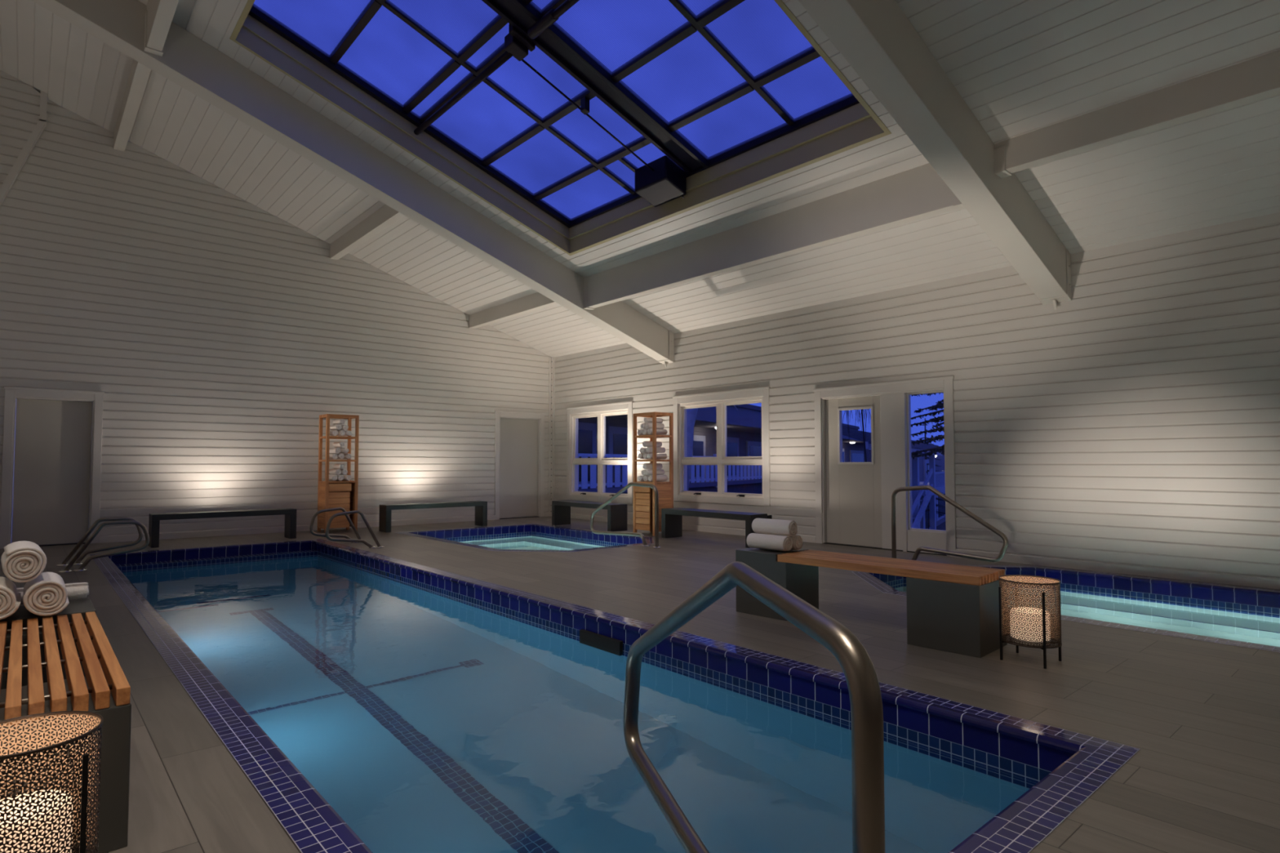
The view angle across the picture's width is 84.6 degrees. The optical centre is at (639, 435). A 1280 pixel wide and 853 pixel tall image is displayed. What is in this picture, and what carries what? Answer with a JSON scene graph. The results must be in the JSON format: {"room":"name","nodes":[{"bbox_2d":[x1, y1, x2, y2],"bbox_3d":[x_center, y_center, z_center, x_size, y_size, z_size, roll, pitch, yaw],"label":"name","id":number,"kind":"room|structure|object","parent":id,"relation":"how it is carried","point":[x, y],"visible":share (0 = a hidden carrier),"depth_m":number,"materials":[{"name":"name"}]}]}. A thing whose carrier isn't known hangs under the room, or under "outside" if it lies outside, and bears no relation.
{"room":"indoor swimming pool","nodes":[
{"label":"indoor swimming pool","id":0,"kind":"room"},
{"bbox_2d":[0,70,40,187],"bbox_3d":[-9.092,-3.677,8.336,3.075,3.000,0.013,2,-3,-41],"label":"wall panel","id":1,"kind":"object","parent":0,"point":[20,102],"visible":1,"depth_m":9.17,"materials":[{"name":"paint"}]},
{"bbox_2d":[0,99,551,535],"bbox_3d":[-6.100,-2.008,11.099,11.300,7.081,0.013,2,-3,-41],"label":"wall","id":2,"kind":"structure","parent":0,"point":[216,331],"depth_m":10.79,"materials":[{"name":"paint"}]},
{"bbox_2d":[0,90,47,206],"bbox_3d":[-8.269,-3.345,9.140,0.810,2.499,0.200,2,-3,-41],"label":"trim","id":3,"kind":"structure","parent":2,"relation":"attached to","point":[41,125],"depth_m":9.24,"materials":[{"name":"white paint"}]},
{"bbox_2d":[0,386,104,548],"bbox_3d":[-7.929,0.432,9.509,1.040,2.120,0.230,2,-3,-41],"label":"door","id":4,"kind":"structure","parent":2,"relation":"in","point":[56,446],"depth_m":9.48,"materials":[{"name":"white paint"}]},
{"bbox_2d":[98,511,550,542],"bbox_3d":[-6.113,1.477,10.939,11.250,0.105,0.045,2,-3,-41],"label":"baseboard","id":5,"kind":"structure","parent":2,"relation":"attached to","point":[246,531],"depth_m":11.01,"materials":[{"name":"white paint"}]},
{"bbox_2d":[494,409,545,519],"bbox_3d":[-2.477,0.594,14.269,1.160,2.170,0.230,2,-3,-41],"label":"door","id":6,"kind":"structure","parent":2,"relation":"in","point":[519,451],"depth_m":14.26,"materials":[{"name":"white paint"}]},
{"bbox_2d":[0,0,1279,357],"bbox_3d":[-0.998,-3.882,5.326,11.400,3.768,15.600,2,-3,-41],"label":"ceiling","id":7,"kind":"structure","parent":0,"point":[1020,67],"depth_m":7.52,"materials":[{"name":"paint"}]},
{"bbox_2d":[113,59,151,151],"bbox_3d":[-6.296,-4.231,8.741,0.130,0.229,3.410,2,-3,-41],"label":"ceiling beam","id":8,"kind":"structure","parent":7,"relation":"attached to","point":[139,73],"depth_m":8.77,"materials":[{"name":"paint"}]},
{"bbox_2d":[143,0,178,56],"bbox_3d":[-3.100,-4.252,5.064,0.154,0.481,5.790,2,-3,-41],"label":"ceiling beam","id":9,"kind":"structure","parent":7,"relation":"attached to","point":[159,14],"depth_m":6.86,"materials":[{"name":"paint"}]},
{"bbox_2d":[31,0,674,368],"bbox_3d":[-3.764,-3.464,8.479,11.300,4.307,0.302,2,-3,-41],"label":"ceiling beam","id":10,"kind":"structure","parent":7,"relation":"attached to","point":[188,61],"depth_m":8.48,"materials":[{"name":"paint"}]},
{"bbox_2d":[329,204,405,259],"bbox_3d":[-4.067,-3.168,10.648,0.130,0.249,3.410,2,-3,-41],"label":"ceiling beam","id":11,"kind":"structure","parent":7,"relation":"attached to","point":[385,216],"depth_m":10.72,"materials":[{"name":"paint"}]},
{"bbox_2d":[468,292,557,328],"bbox_3d":[-2.124,-2.251,12.310,0.130,0.249,3.410,2,-3,-41],"label":"ceiling beam","id":12,"kind":"structure","parent":7,"relation":"attached to","point":[535,301],"depth_m":12.41,"materials":[{"name":"paint"}]},
{"bbox_2d":[229,0,891,255],"bbox_3d":[-1.004,-3.693,6.921,4.387,1.898,5.030,2,-3,-41],"label":"skylight","id":13,"kind":"object","parent":7,"relation":"attached to","point":[663,190],"visible":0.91,"depth_m":7.69,"materials":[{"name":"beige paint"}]},
{"bbox_2d":[583,163,965,310],"bbox_3d":[1.095,-2.272,8.654,0.154,0.481,5.790,2,-3,-41],"label":"ceiling beam","id":14,"kind":"structure","parent":7,"relation":"attached to","point":[918,193],"depth_m":7.93,"materials":[{"name":"paint"}]},
{"bbox_2d":[798,0,1071,310],"bbox_3d":[0.223,-3.643,3.919,11.300,4.307,0.302,2,-3,-41],"label":"ceiling beam","id":15,"kind":"structure","parent":7,"relation":"attached to","point":[876,37],"depth_m":5.75,"materials":[{"name":"paint"}]},
{"bbox_2d":[994,49,1279,177],"bbox_3d":[5.095,-2.544,4.128,0.154,0.271,5.760,2,-3,-41],"label":"ceiling beam","id":16,"kind":"structure","parent":7,"relation":"attached to","point":[1258,78],"depth_m":5.42,"materials":[{"name":"paint"}]},
{"bbox_2d":[0,516,1279,852],"bbox_3d":[-0.988,1.307,5.264,11.500,0.001,15.700,2,-3,-41],"label":"floor","id":17,"kind":"structure","parent":0,"point":[1202,717],"depth_m":3.53,"materials":[{"name":"grey tile"}]},
{"bbox_2d":[0,711,103,852],"bbox_3d":[-1.482,0.941,1.684,0.304,0.452,0.304,2,-3,-41],"label":"lantern","id":18,"kind":"object","parent":17,"relation":"on","point":[36,820],"visible":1,"depth_m":1.67,"materials":[{"name":"brown metal"}]},
{"bbox_2d":[0,599,131,852],"bbox_3d":[-2.203,0.972,2.548,0.420,0.457,1.744,2,-3,-41],"label":"bench","id":19,"kind":"object","parent":17,"relation":"on","point":[49,664],"visible":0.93,"depth_m":2.07,"materials":[{"name":"brown wood"}]},
{"bbox_2d":[0,576,20,619],"bbox_3d":[-2.701,0.678,2.954,0.153,0.141,0.338,2,-3,-41],"label":"rolled towel","id":20,"kind":"object","parent":19,"relation":"on","point":[10,600],"visible":1,"depth_m":2.86,"materials":[{"name":"white fabric"}]},
{"bbox_2d":[22,572,69,616],"bbox_3d":[-2.582,0.683,3.058,0.149,0.149,0.338,2,-3,-41],"label":"rolled towel","id":21,"kind":"object","parent":19,"relation":"on","point":[46,595],"visible":0.99,"depth_m":2.94,"materials":[{"name":"white fabric"}]},
{"bbox_2d":[0,541,46,582],"bbox_3d":[-2.647,0.536,3.021,0.139,0.147,0.338,2,-3,-43],"label":"rolled towel","id":22,"kind":"object","parent":21,"relation":"on","point":[21,562],"visible":1,"depth_m":2.91,"materials":[{"name":"white fabric"}]},
{"bbox_2d":[16,582,88,604],"bbox_3d":[-2.707,0.724,3.233,0.278,0.076,0.070,2,-3,-40],"label":"rolled towel","id":23,"kind":"object","parent":19,"relation":"on","point":[75,590],"visible":0.3,"depth_m":3.27,"materials":[{"name":"white fabric"}]},
{"bbox_2d":[56,517,142,566],"bbox_3d":[-5.984,1.165,7.812,0.760,0.505,0.112,2,-3,-41],"label":"grab rail","id":24,"kind":"object","parent":17,"relation":"on","point":[96,522],"visible":0.88,"depth_m":7.78,"materials":[{"name":"metal"}]},
{"bbox_2d":[57,520,149,573],"bbox_3d":[-5.589,1.147,7.361,0.760,0.505,0.112,2,-3,-41],"label":"grab rail","id":25,"kind":"object","parent":17,"relation":"on","point":[101,526],"visible":1,"depth_m":7.33,"materials":[{"name":"metal"}]},
{"bbox_2d":[148,507,297,547],"bbox_3d":[-5.953,1.279,10.041,1.760,0.430,0.740,2,-3,-41],"label":"bench","id":26,"kind":"object","parent":17,"relation":"on","point":[290,532],"visible":1,"depth_m":9.72,"materials":[{"name":"grey metal"}]},
{"bbox_2d":[309,506,361,542],"bbox_3d":[-4.127,1.236,9.632,0.741,0.514,0.112,2,-3,-41],"label":"grab rail","id":27,"kind":"object","parent":17,"relation":"on","point":[343,509],"visible":0.85,"depth_m":9.58,"materials":[{"name":"metal"}]},
{"bbox_2d":[317,413,359,533],"bbox_3d":[-4.902,0.605,11.434,0.500,1.885,0.404,2,-3,-41],"label":"towel shelf","id":28,"kind":"object","parent":17,"relation":"on","point":[331,494],"visible":0.91,"depth_m":11.32,"materials":[{"name":"brown wood"}]},
{"bbox_2d":[328,474,337,480],"bbox_3d":[-4.985,0.674,11.363,0.090,0.094,0.348,2,-3,-41],"label":"rolled towel","id":29,"kind":"object","parent":28,"relation":"on","point":[331,477],"visible":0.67,"depth_m":11.25,"materials":[{"name":"white fabric"}]},
{"bbox_2d":[328,469,341,474],"bbox_3d":[-4.938,0.582,11.390,0.091,0.089,0.348,2,-3,-41],"label":"rolled towel","id":30,"kind":"object","parent":29,"relation":"on","point":[331,471],"visible":0.99,"depth_m":11.28,"materials":[{"name":"white fabric"}]},
{"bbox_2d":[328,453,337,459],"bbox_3d":[-4.985,0.336,11.382,0.094,0.089,0.348,2,-3,-41],"label":"rolled towel","id":31,"kind":"object","parent":28,"relation":"on","point":[331,456],"visible":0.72,"depth_m":11.26,"materials":[{"name":"white fabric"}]},
{"bbox_2d":[328,448,341,453],"bbox_3d":[-4.943,0.245,11.399,0.087,0.098,0.348,2,-3,-41],"label":"rolled towel","id":32,"kind":"object","parent":31,"relation":"on","point":[332,451],"visible":0.99,"depth_m":11.29,"materials":[{"name":"white fabric"}]},
{"bbox_2d":[329,430,337,435],"bbox_3d":[-4.984,-0.038,11.380,0.086,0.097,0.348,1,-2,-41],"label":"rolled towel","id":33,"kind":"object","parent":28,"relation":"on","point":[333,433],"visible":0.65,"depth_m":11.26,"materials":[{"name":"white fabric"}]},
{"bbox_2d":[329,424,342,430],"bbox_3d":[-4.942,-0.136,11.420,0.094,0.089,0.348,2,-3,-41],"label":"rolled towel","id":34,"kind":"object","parent":33,"relation":"on","point":[335,427],"visible":0.98,"depth_m":11.32,"materials":[{"name":"white fabric"}]},
{"bbox_2d":[333,418,345,424],"bbox_3d":[-4.902,-0.226,11.466,0.089,0.089,0.348,2,-3,-41],"label":"rolled towel","id":35,"kind":"object","parent":34,"relation":"on","point":[341,421],"visible":0.98,"depth_m":11.36,"materials":[{"name":"white fabric"}]},
{"bbox_2d":[335,475,343,480],"bbox_3d":[-4.913,0.683,11.438,0.089,0.094,0.348,2,-3,-41],"label":"rolled towel","id":36,"kind":"object","parent":28,"relation":"on","point":[340,477],"visible":0.64,"depth_m":11.31,"materials":[{"name":"white fabric"}]},
{"bbox_2d":[340,469,347,475],"bbox_3d":[-4.870,0.586,11.479,0.092,0.092,0.348,2,-3,-41],"label":"rolled towel","id":37,"kind":"object","parent":36,"relation":"on","point":[344,472],"visible":0.61,"depth_m":11.36,"materials":[{"name":"white fabric"}]},
{"bbox_2d":[333,463,345,469],"bbox_3d":[-4.887,0.499,11.436,0.092,0.087,0.348,2,-3,-41],"label":"rolled towel","id":38,"kind":"object","parent":37,"relation":"on","point":[336,466],"visible":1,"depth_m":11.34,"materials":[{"name":"white fabric"}]},
{"bbox_2d":[335,430,345,435],"bbox_3d":[-4.907,-0.043,11.469,0.090,0.089,0.348,2,-3,-41],"label":"rolled towel","id":39,"kind":"object","parent":28,"relation":"on","point":[340,433],"visible":0.59,"depth_m":11.35,"materials":[{"name":"white fabric"}]},
{"bbox_2d":[337,424,348,431],"bbox_3d":[-4.863,-0.127,11.492,0.087,0.097,0.348,2,-3,-41],"label":"rolled towel","id":40,"kind":"object","parent":39,"relation":"on","point":[344,427],"visible":0.57,"depth_m":11.37,"materials":[{"name":"white fabric"}]},
{"bbox_2d":[336,453,344,458],"bbox_3d":[-4.914,0.332,11.448,0.093,0.088,0.348,2,-3,-41],"label":"rolled towel","id":41,"kind":"object","parent":28,"relation":"on","point":[339,455],"visible":0.56,"depth_m":11.33,"materials":[{"name":"white fabric"}]},
{"bbox_2d":[342,475,351,480],"bbox_3d":[-4.810,0.687,11.498,0.086,0.096,0.348,2,-3,-41],"label":"rolled towel","id":42,"kind":"object","parent":28,"relation":"on","point":[346,477],"visible":0.7,"depth_m":11.38,"materials":[{"name":"white fabric"}]},
{"bbox_2d":[342,453,351,459],"bbox_3d":[-4.821,0.334,11.524,0.089,0.094,0.348,2,-3,-41],"label":"rolled towel","id":43,"kind":"object","parent":28,"relation":"on","point":[347,455],"visible":0.61,"depth_m":11.41,"materials":[{"name":"white fabric"}]},
{"bbox_2d":[338,448,348,453],"bbox_3d":[-4.848,0.241,11.476,0.089,0.092,0.348,2,-3,-41],"label":"rolled towel","id":44,"kind":"object","parent":43,"relation":"on","point":[343,450],"visible":0.63,"depth_m":11.36,"materials":[{"name":"white fabric"}]},
{"bbox_2d":[332,441,345,448],"bbox_3d":[-4.900,0.147,11.448,0.094,0.091,0.348,2,-3,-41],"label":"rolled towel","id":45,"kind":"object","parent":44,"relation":"on","point":[337,445],"visible":1,"depth_m":11.35,"materials":[{"name":"white fabric"}]},
{"bbox_2d":[343,430,351,435],"bbox_3d":[-4.819,-0.041,11.526,0.093,0.086,0.348,2,-3,-41],"label":"rolled towel","id":46,"kind":"object","parent":28,"relation":"on","point":[348,433],"visible":0.54,"depth_m":11.40,"materials":[{"name":"white fabric"}]},
{"bbox_2d":[324,510,384,548],"bbox_3d":[-3.644,1.212,9.019,0.741,0.514,0.112,2,-3,-41],"label":"grab rail","id":47,"kind":"object","parent":17,"relation":"on","point":[326,532],"visible":1,"depth_m":9.00,"materials":[{"name":"metal"}]},
{"bbox_2d":[378,501,487,532],"bbox_3d":[-3.611,1.359,12.085,1.800,0.430,0.740,2,-3,-41],"label":"bench","id":48,"kind":"object","parent":17,"relation":"on","point":[481,507],"visible":1,"depth_m":11.72,"materials":[{"name":"grey metal"}]},
{"bbox_2d":[394,523,653,552],"bbox_3d":[-1.649,2.012,10.565,2.606,1.005,3.846,2,-3,-41],"label":"hot tub","id":49,"kind":"object","parent":17,"relation":"in","point":[532,537],"visible":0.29,"depth_m":11.54,"materials":[{"name":"tile"}]},
{"bbox_2d":[551,500,626,531],"bbox_3d":[-0.825,1.361,12.141,0.530,0.430,1.680,2,-3,-41],"label":"bench","id":50,"kind":"object","parent":17,"relation":"on","point":[561,509],"visible":0.96,"depth_m":11.76,"materials":[{"name":"grey metal"}]},
{"bbox_2d":[89,538,1140,852],"bbox_3d":[-2.355,1.917,5.570,2.641,1.205,9.981,2,-3,-41],"label":"pool","id":51,"kind":"object","parent":17,"relation":"in","point":[373,703],"visible":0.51,"depth_m":3.30,"materials":[{"name":"liquid"}]},
{"bbox_2d":[590,482,661,547],"bbox_3d":[-0.230,1.066,9.729,0.112,0.855,1.480,2,-3,-41],"label":"pool handrail","id":52,"kind":"object","parent":17,"relation":"on","point":[636,484],"visible":1,"depth_m":9.50,"materials":[{"name":"metal"}]},
{"bbox_2d":[632,412,673,536],"bbox_3d":[0.203,0.588,10.998,0.404,1.885,0.500,2,-3,-41],"label":"towel shelf","id":53,"kind":"object","parent":17,"relation":"on","point":[643,498],"visible":0.88,"depth_m":10.88,"materials":[{"name":"brown wood"}]},
{"bbox_2d":[637,429,644,435],"bbox_3d":[0.116,-0.050,11.098,0.348,0.097,0.087,2,-3,-41],"label":"rolled towel","id":54,"kind":"object","parent":53,"relation":"on","point":[639,431],"visible":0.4,"depth_m":10.99,"materials":[{"name":"white fabric"}]},
{"bbox_2d":[640,422,645,428],"bbox_3d":[0.159,-0.151,11.067,0.348,0.087,0.092,2,-3,-41],"label":"rolled towel","id":55,"kind":"object","parent":54,"relation":"on","point":[642,425],"visible":0.38,"depth_m":10.95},
{"bbox_2d":[643,417,662,423],"bbox_3d":[0.209,-0.240,11.035,0.348,0.093,0.090,2,-3,-41],"label":"rolled towel","id":56,"kind":"object","parent":55,"relation":"on","point":[646,420],"visible":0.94,"depth_m":10.95,"materials":[{"name":"white fabric"}]},
{"bbox_2d":[637,475,644,481],"bbox_3d":[0.121,0.670,11.076,0.348,0.092,0.087,2,-3,-41],"label":"rolled towel","id":57,"kind":"object","parent":53,"relation":"on","point":[640,478],"visible":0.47,"depth_m":10.96,"materials":[{"name":"white fabric"}]},
{"bbox_2d":[638,453,652,458],"bbox_3d":[0.124,0.318,11.096,0.348,0.090,0.093,2,-3,-41],"label":"rolled towel","id":58,"kind":"object","parent":53,"relation":"on","point":[640,455],"visible":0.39,"depth_m":10.98,"materials":[{"name":"white fabric"}]},
{"bbox_2d":[640,448,647,453],"bbox_3d":[0.155,0.231,11.041,0.348,0.086,0.095,2,-3,-41],"label":"rolled towel","id":59,"kind":"object","parent":58,"relation":"on","point":[642,450],"visible":0.41,"depth_m":10.93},
{"bbox_2d":[642,440,662,447],"bbox_3d":[0.192,0.130,11.007,0.348,0.092,0.093,2,-3,-41],"label":"rolled towel","id":60,"kind":"object","parent":59,"relation":"on","point":[646,443],"visible":0.93,"depth_m":10.93,"materials":[{"name":"white fabric"}]},
{"bbox_2d":[643,475,649,481],"bbox_3d":[0.208,0.666,11.002,0.348,0.090,0.095,2,-3,-41],"label":"rolled towel","id":61,"kind":"object","parent":53,"relation":"on","point":[646,477],"visible":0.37,"depth_m":10.89,"materials":[{"name":"white fabric"}]},
{"bbox_2d":[641,470,649,475],"bbox_3d":[0.178,0.576,11.043,0.348,0.090,0.094,2,-3,-41],"label":"rolled towel","id":62,"kind":"object","parent":61,"relation":"on","point":[642,471],"visible":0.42,"depth_m":10.94,"materials":[{"name":"white fabric"}]},
{"bbox_2d":[644,469,664,475],"bbox_3d":[0.232,0.568,10.948,0.348,0.089,0.092,2,-3,-41],"label":"rolled towel","id":63,"kind":"object","parent":61,"relation":"on","point":[648,472],"visible":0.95,"depth_m":10.92,"materials":[{"name":"white fabric"}]},
{"bbox_2d":[642,463,662,469],"bbox_3d":[0.197,0.474,10.996,0.348,0.093,0.088,2,-3,-41],"label":"rolled towel","id":64,"kind":"object","parent":63,"relation":"on","point":[646,466],"visible":0.85,"depth_m":10.92,"materials":[{"name":"white fabric"}]},
{"bbox_2d":[643,453,650,459],"bbox_3d":[0.202,0.322,11.004,0.348,0.092,0.087,2,-3,-41],"label":"rolled towel","id":65,"kind":"object","parent":53,"relation":"on","point":[645,455],"visible":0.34,"depth_m":10.89,"materials":[{"name":"white fabric"}]},
{"bbox_2d":[642,428,652,435],"bbox_3d":[0.192,-0.061,11.012,0.348,0.094,0.089,2,-3,-41],"label":"rolled towel","id":66,"kind":"object","parent":53,"relation":"on","point":[645,430],"visible":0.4,"depth_m":10.90,"materials":[{"name":"white fabric"}]},
{"bbox_2d":[647,428,666,435],"bbox_3d":[0.270,-0.063,10.931,0.348,0.091,0.094,2,-3,-41],"label":"rolled towel","id":67,"kind":"object","parent":53,"relation":"on","point":[659,432],"visible":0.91,"depth_m":10.91,"materials":[{"name":"white fabric"}]},
{"bbox_2d":[644,422,664,429],"bbox_3d":[0.232,-0.156,10.973,0.348,0.098,0.087,2,-3,-41],"label":"rolled towel","id":68,"kind":"object","parent":67,"relation":"on","point":[648,425],"visible":0.88,"depth_m":10.95,"materials":[{"name":"white fabric"}]},
{"bbox_2d":[647,453,666,459],"bbox_3d":[0.265,0.318,10.915,0.348,0.087,0.092,2,-3,-41],"label":"rolled towel","id":69,"kind":"object","parent":53,"relation":"on","point":[659,456],"visible":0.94,"depth_m":10.90,"materials":[{"name":"white fabric"}]},
{"bbox_2d":[645,447,665,453],"bbox_3d":[0.246,0.220,10.974,0.348,0.089,0.094,2,-3,-41],"label":"rolled towel","id":70,"kind":"object","parent":69,"relation":"on","point":[649,450],"visible":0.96,"depth_m":10.95,"materials":[{"name":"white fabric"}]},
{"bbox_2d":[648,475,667,481],"bbox_3d":[0.279,0.655,10.901,0.348,0.098,0.087,2,-3,-41],"label":"rolled towel","id":71,"kind":"object","parent":53,"relation":"on","point":[659,477],"visible":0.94,"depth_m":10.88,"materials":[{"name":"white fabric"}]},
{"bbox_2d":[661,507,772,547],"bbox_3d":[1.076,1.276,9.966,0.530,0.430,1.700,2,-3,-41],"label":"bench","id":72,"kind":"object","parent":17,"relation":"on","point":[671,518],"visible":0.7,"depth_m":10.01,"materials":[{"name":"grey metal"}]},
{"bbox_2d":[623,561,884,852],"bbox_3d":[0.165,0.728,1.659,0.112,0.900,1.336,1,-2,-18],"label":"pool handrail","id":73,"kind":"object","parent":17,"relation":"on","point":[858,668],"visible":1,"depth_m":1.23,"materials":[{"name":"metal"}]},
{"bbox_2d":[735,547,1007,657],"bbox_3d":[1.470,1.058,4.758,0.420,0.457,1.744,2,-3,-44],"label":"bench","id":74,"kind":"object","parent":17,"relation":"on","point":[953,608],"visible":0.94,"depth_m":4.24,"materials":[{"name":"brown wood"}]},
{"bbox_2d":[746,533,792,551],"bbox_3d":[0.954,0.781,5.189,0.118,0.107,0.338,2,-3,-44],"label":"rolled towel","id":75,"kind":"object","parent":74,"relation":"on","point":[773,542],"visible":1,"depth_m":5.13,"materials":[{"name":"white fabric"}]},
{"bbox_2d":[766,533,803,550],"bbox_3d":[1.053,0.789,5.284,0.119,0.115,0.338,2,-3,-44],"label":"rolled towel","id":76,"kind":"object","parent":74,"relation":"on","point":[797,542],"visible":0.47,"depth_m":5.16,"materials":[{"name":"white fabric"}]},
{"bbox_2d":[751,518,797,536],"bbox_3d":[1.001,0.679,5.239,0.117,0.116,0.338,2,-3,-44],"label":"rolled towel","id":77,"kind":"object","parent":76,"relation":"on","point":[760,526],"visible":0.99,"depth_m":5.18,"materials":[{"name":"white fabric"}]},
{"bbox_2d":[891,484,1008,562],"bbox_3d":[3.269,0.970,7.550,0.112,0.872,1.293,2,-3,-41],"label":"pool handrail","id":78,"kind":"object","parent":17,"relation":"on","point":[1004,548],"visible":0.92,"depth_m":7.53,"materials":[{"name":"metal"}]},
{"bbox_2d":[998,574,1062,669],"bbox_3d":[2.184,1.029,3.942,0.304,0.452,0.304,2,-3,-41],"label":"lantern","id":79,"kind":"object","parent":17,"relation":"on","point":[1030,627],"visible":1,"depth_m":3.85,"materials":[{"name":"brown metal"}]},
{"bbox_2d":[853,564,1279,652],"bbox_3d":[4.696,1.819,4.984,2.656,1.055,6.546,2,-3,-41],"label":"plunge pool","id":80,"kind":"object","parent":17,"relation":"in","point":[1228,615],"visible":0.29,"depth_m":6.23,"materials":[{"name":"tile"}]},
{"bbox_2d":[554,212,1279,577],"bbox_3d":[3.263,-0.212,8.906,0.013,3.320,15.500,2,-3,-41],"label":"wall","id":81,"kind":"structure","parent":0,"point":[1135,419],"depth_m":7.41,"materials":[{"name":"paint"}]},
{"bbox_2d":[547,357,555,516],"bbox_3d":[-1.844,0.015,14.682,0.095,3.320,0.095,2,-3,-41],"label":"trim","id":82,"kind":"structure","parent":81,"relation":"attached to","point":[552,360],"depth_m":14.68,"materials":[{"name":"white paint"}]},
{"bbox_2d":[566,400,633,503],"bbox_3d":[-0.761,0.331,13.566,0.213,1.860,2.060,2,-3,-41],"label":"window","id":83,"kind":"structure","parent":81,"relation":"in","point":[601,411],"depth_m":13.55,"materials":[{"name":"white paint"}]},
{"bbox_2d":[672,386,770,506],"bbox_3d":[1.292,0.184,11.221,0.213,1.770,2.060,2,-3,-41],"label":"window","id":84,"kind":"structure","parent":81,"relation":"in","point":[722,399],"depth_m":11.18,"materials":[{"name":"white paint"}]},
{"bbox_2d":[813,375,956,556],"bbox_3d":[3.154,0.397,9.127,0.230,2.160,1.970,2,-3,-41],"label":"door","id":85,"kind":"structure","parent":81,"relation":"in","point":[853,500],"depth_m":9.15,"materials":[{"name":"white paint"}]},
{"bbox_2d":[570,513,1279,589],"bbox_3d":[3.285,1.393,8.804,0.045,0.105,15.410,2,-3,-41],"label":"baseboard","id":86,"kind":"structure","parent":81,"relation":"attached to","point":[1242,580],"depth_m":7.13,"materials":[{"name":"white paint"}]},
{"label":"outside","id":87,"kind":"structure","parent":0,"visible":0},
{"bbox_2d":[936,521,946,530],"bbox_3d":[38.540,6.593,53.364,111.450,0.200,150.000,2,-3,-41],"label":"ground","id":88,"kind":"structure","parent":87,"point":[942,526],"depth_m":48.84,"materials":[{"name":"blue"}]},
{"bbox_2d":[577,404,868,493],"bbox_3d":[6.940,2.217,42.562,7.220,7.700,52.000,-1,-3,30],"label":"building","id":89,"kind":"structure","parent":88,"relation":"on","point":[744,425],"depth_m":31.34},
{"bbox_2d":[577,453,762,488],"bbox_3d":[2.376,1.387,27.753,0.250,1.400,20.700,-1,-3,30],"label":"porch railing","id":90,"kind":"object","parent":89,"relation":"on","point":[713,468],"visible":0.35,"depth_m":22.59,"materials":[{"name":"paint"}]},
{"bbox_2d":[842,408,871,462],"bbox_3d":[5.036,1.570,15.812,1.041,6.901,1.304,2,-3,-41],"label":"bare tree","id":91,"kind":"object","parent":88,"relation":"on","point":[862,413],"visible":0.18,"depth_m":15.92,"materials":[{"name":"grey plant"}]},
{"bbox_2d":[842,427,945,529],"bbox_3d":[15.656,3.113,37.967,2.780,5.550,44.600,-1,-3,30],"label":"building","id":92,"kind":"structure","parent":88,"relation":"on","point":[919,467],"depth_m":31.11,"materials":[{"name":"blue"}]},
{"bbox_2d":[911,468,933,528],"bbox_3d":[10.382,2.677,27.206,1.086,2.820,3.860,-2,-3,36],"label":"stair","id":93,"kind":"structure","parent":92,"relation":"attached to","point":[920,513],"depth_m":26.99,"materials":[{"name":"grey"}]},
{"bbox_2d":[911,392,944,459],"bbox_3d":[9.704,-2.538,18.246,6.234,15.300,5.915,-1,-2,25],"label":"conifer tree","id":94,"kind":"object","parent":88,"relation":"on","point":[940,405],"visible":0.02,"depth_m":18.99,"materials":[{"name":"grey plant"}]},
{"bbox_2d":[920,417,945,528],"bbox_3d":[18.218,2.515,45.062,3.479,7.300,3.714,2,-3,-41],"label":"conifer tree","id":95,"kind":"object","parent":88,"relation":"on","point":[925,437],"visible":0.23,"depth_m":44.78,"materials":[{"name":"grey plant"}]},
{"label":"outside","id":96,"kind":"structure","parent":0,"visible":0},
{"bbox_3d":[4.506,3.202,10.457,3.700,3.220,18.000,2,-3,-41],"label":"terrace","id":97,"kind":"object","parent":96,"visible":0},
{"bbox_2d":[686,404,737,490],"bbox_3d":[1.468,-0.343,15.941,1.487,4.327,0.308,0,-2,11],"label":"birch tree","id":98,"kind":"object","parent":97,"relation":"on","point":[691,414],"visible":0.11,"depth_m":15.88,"materials":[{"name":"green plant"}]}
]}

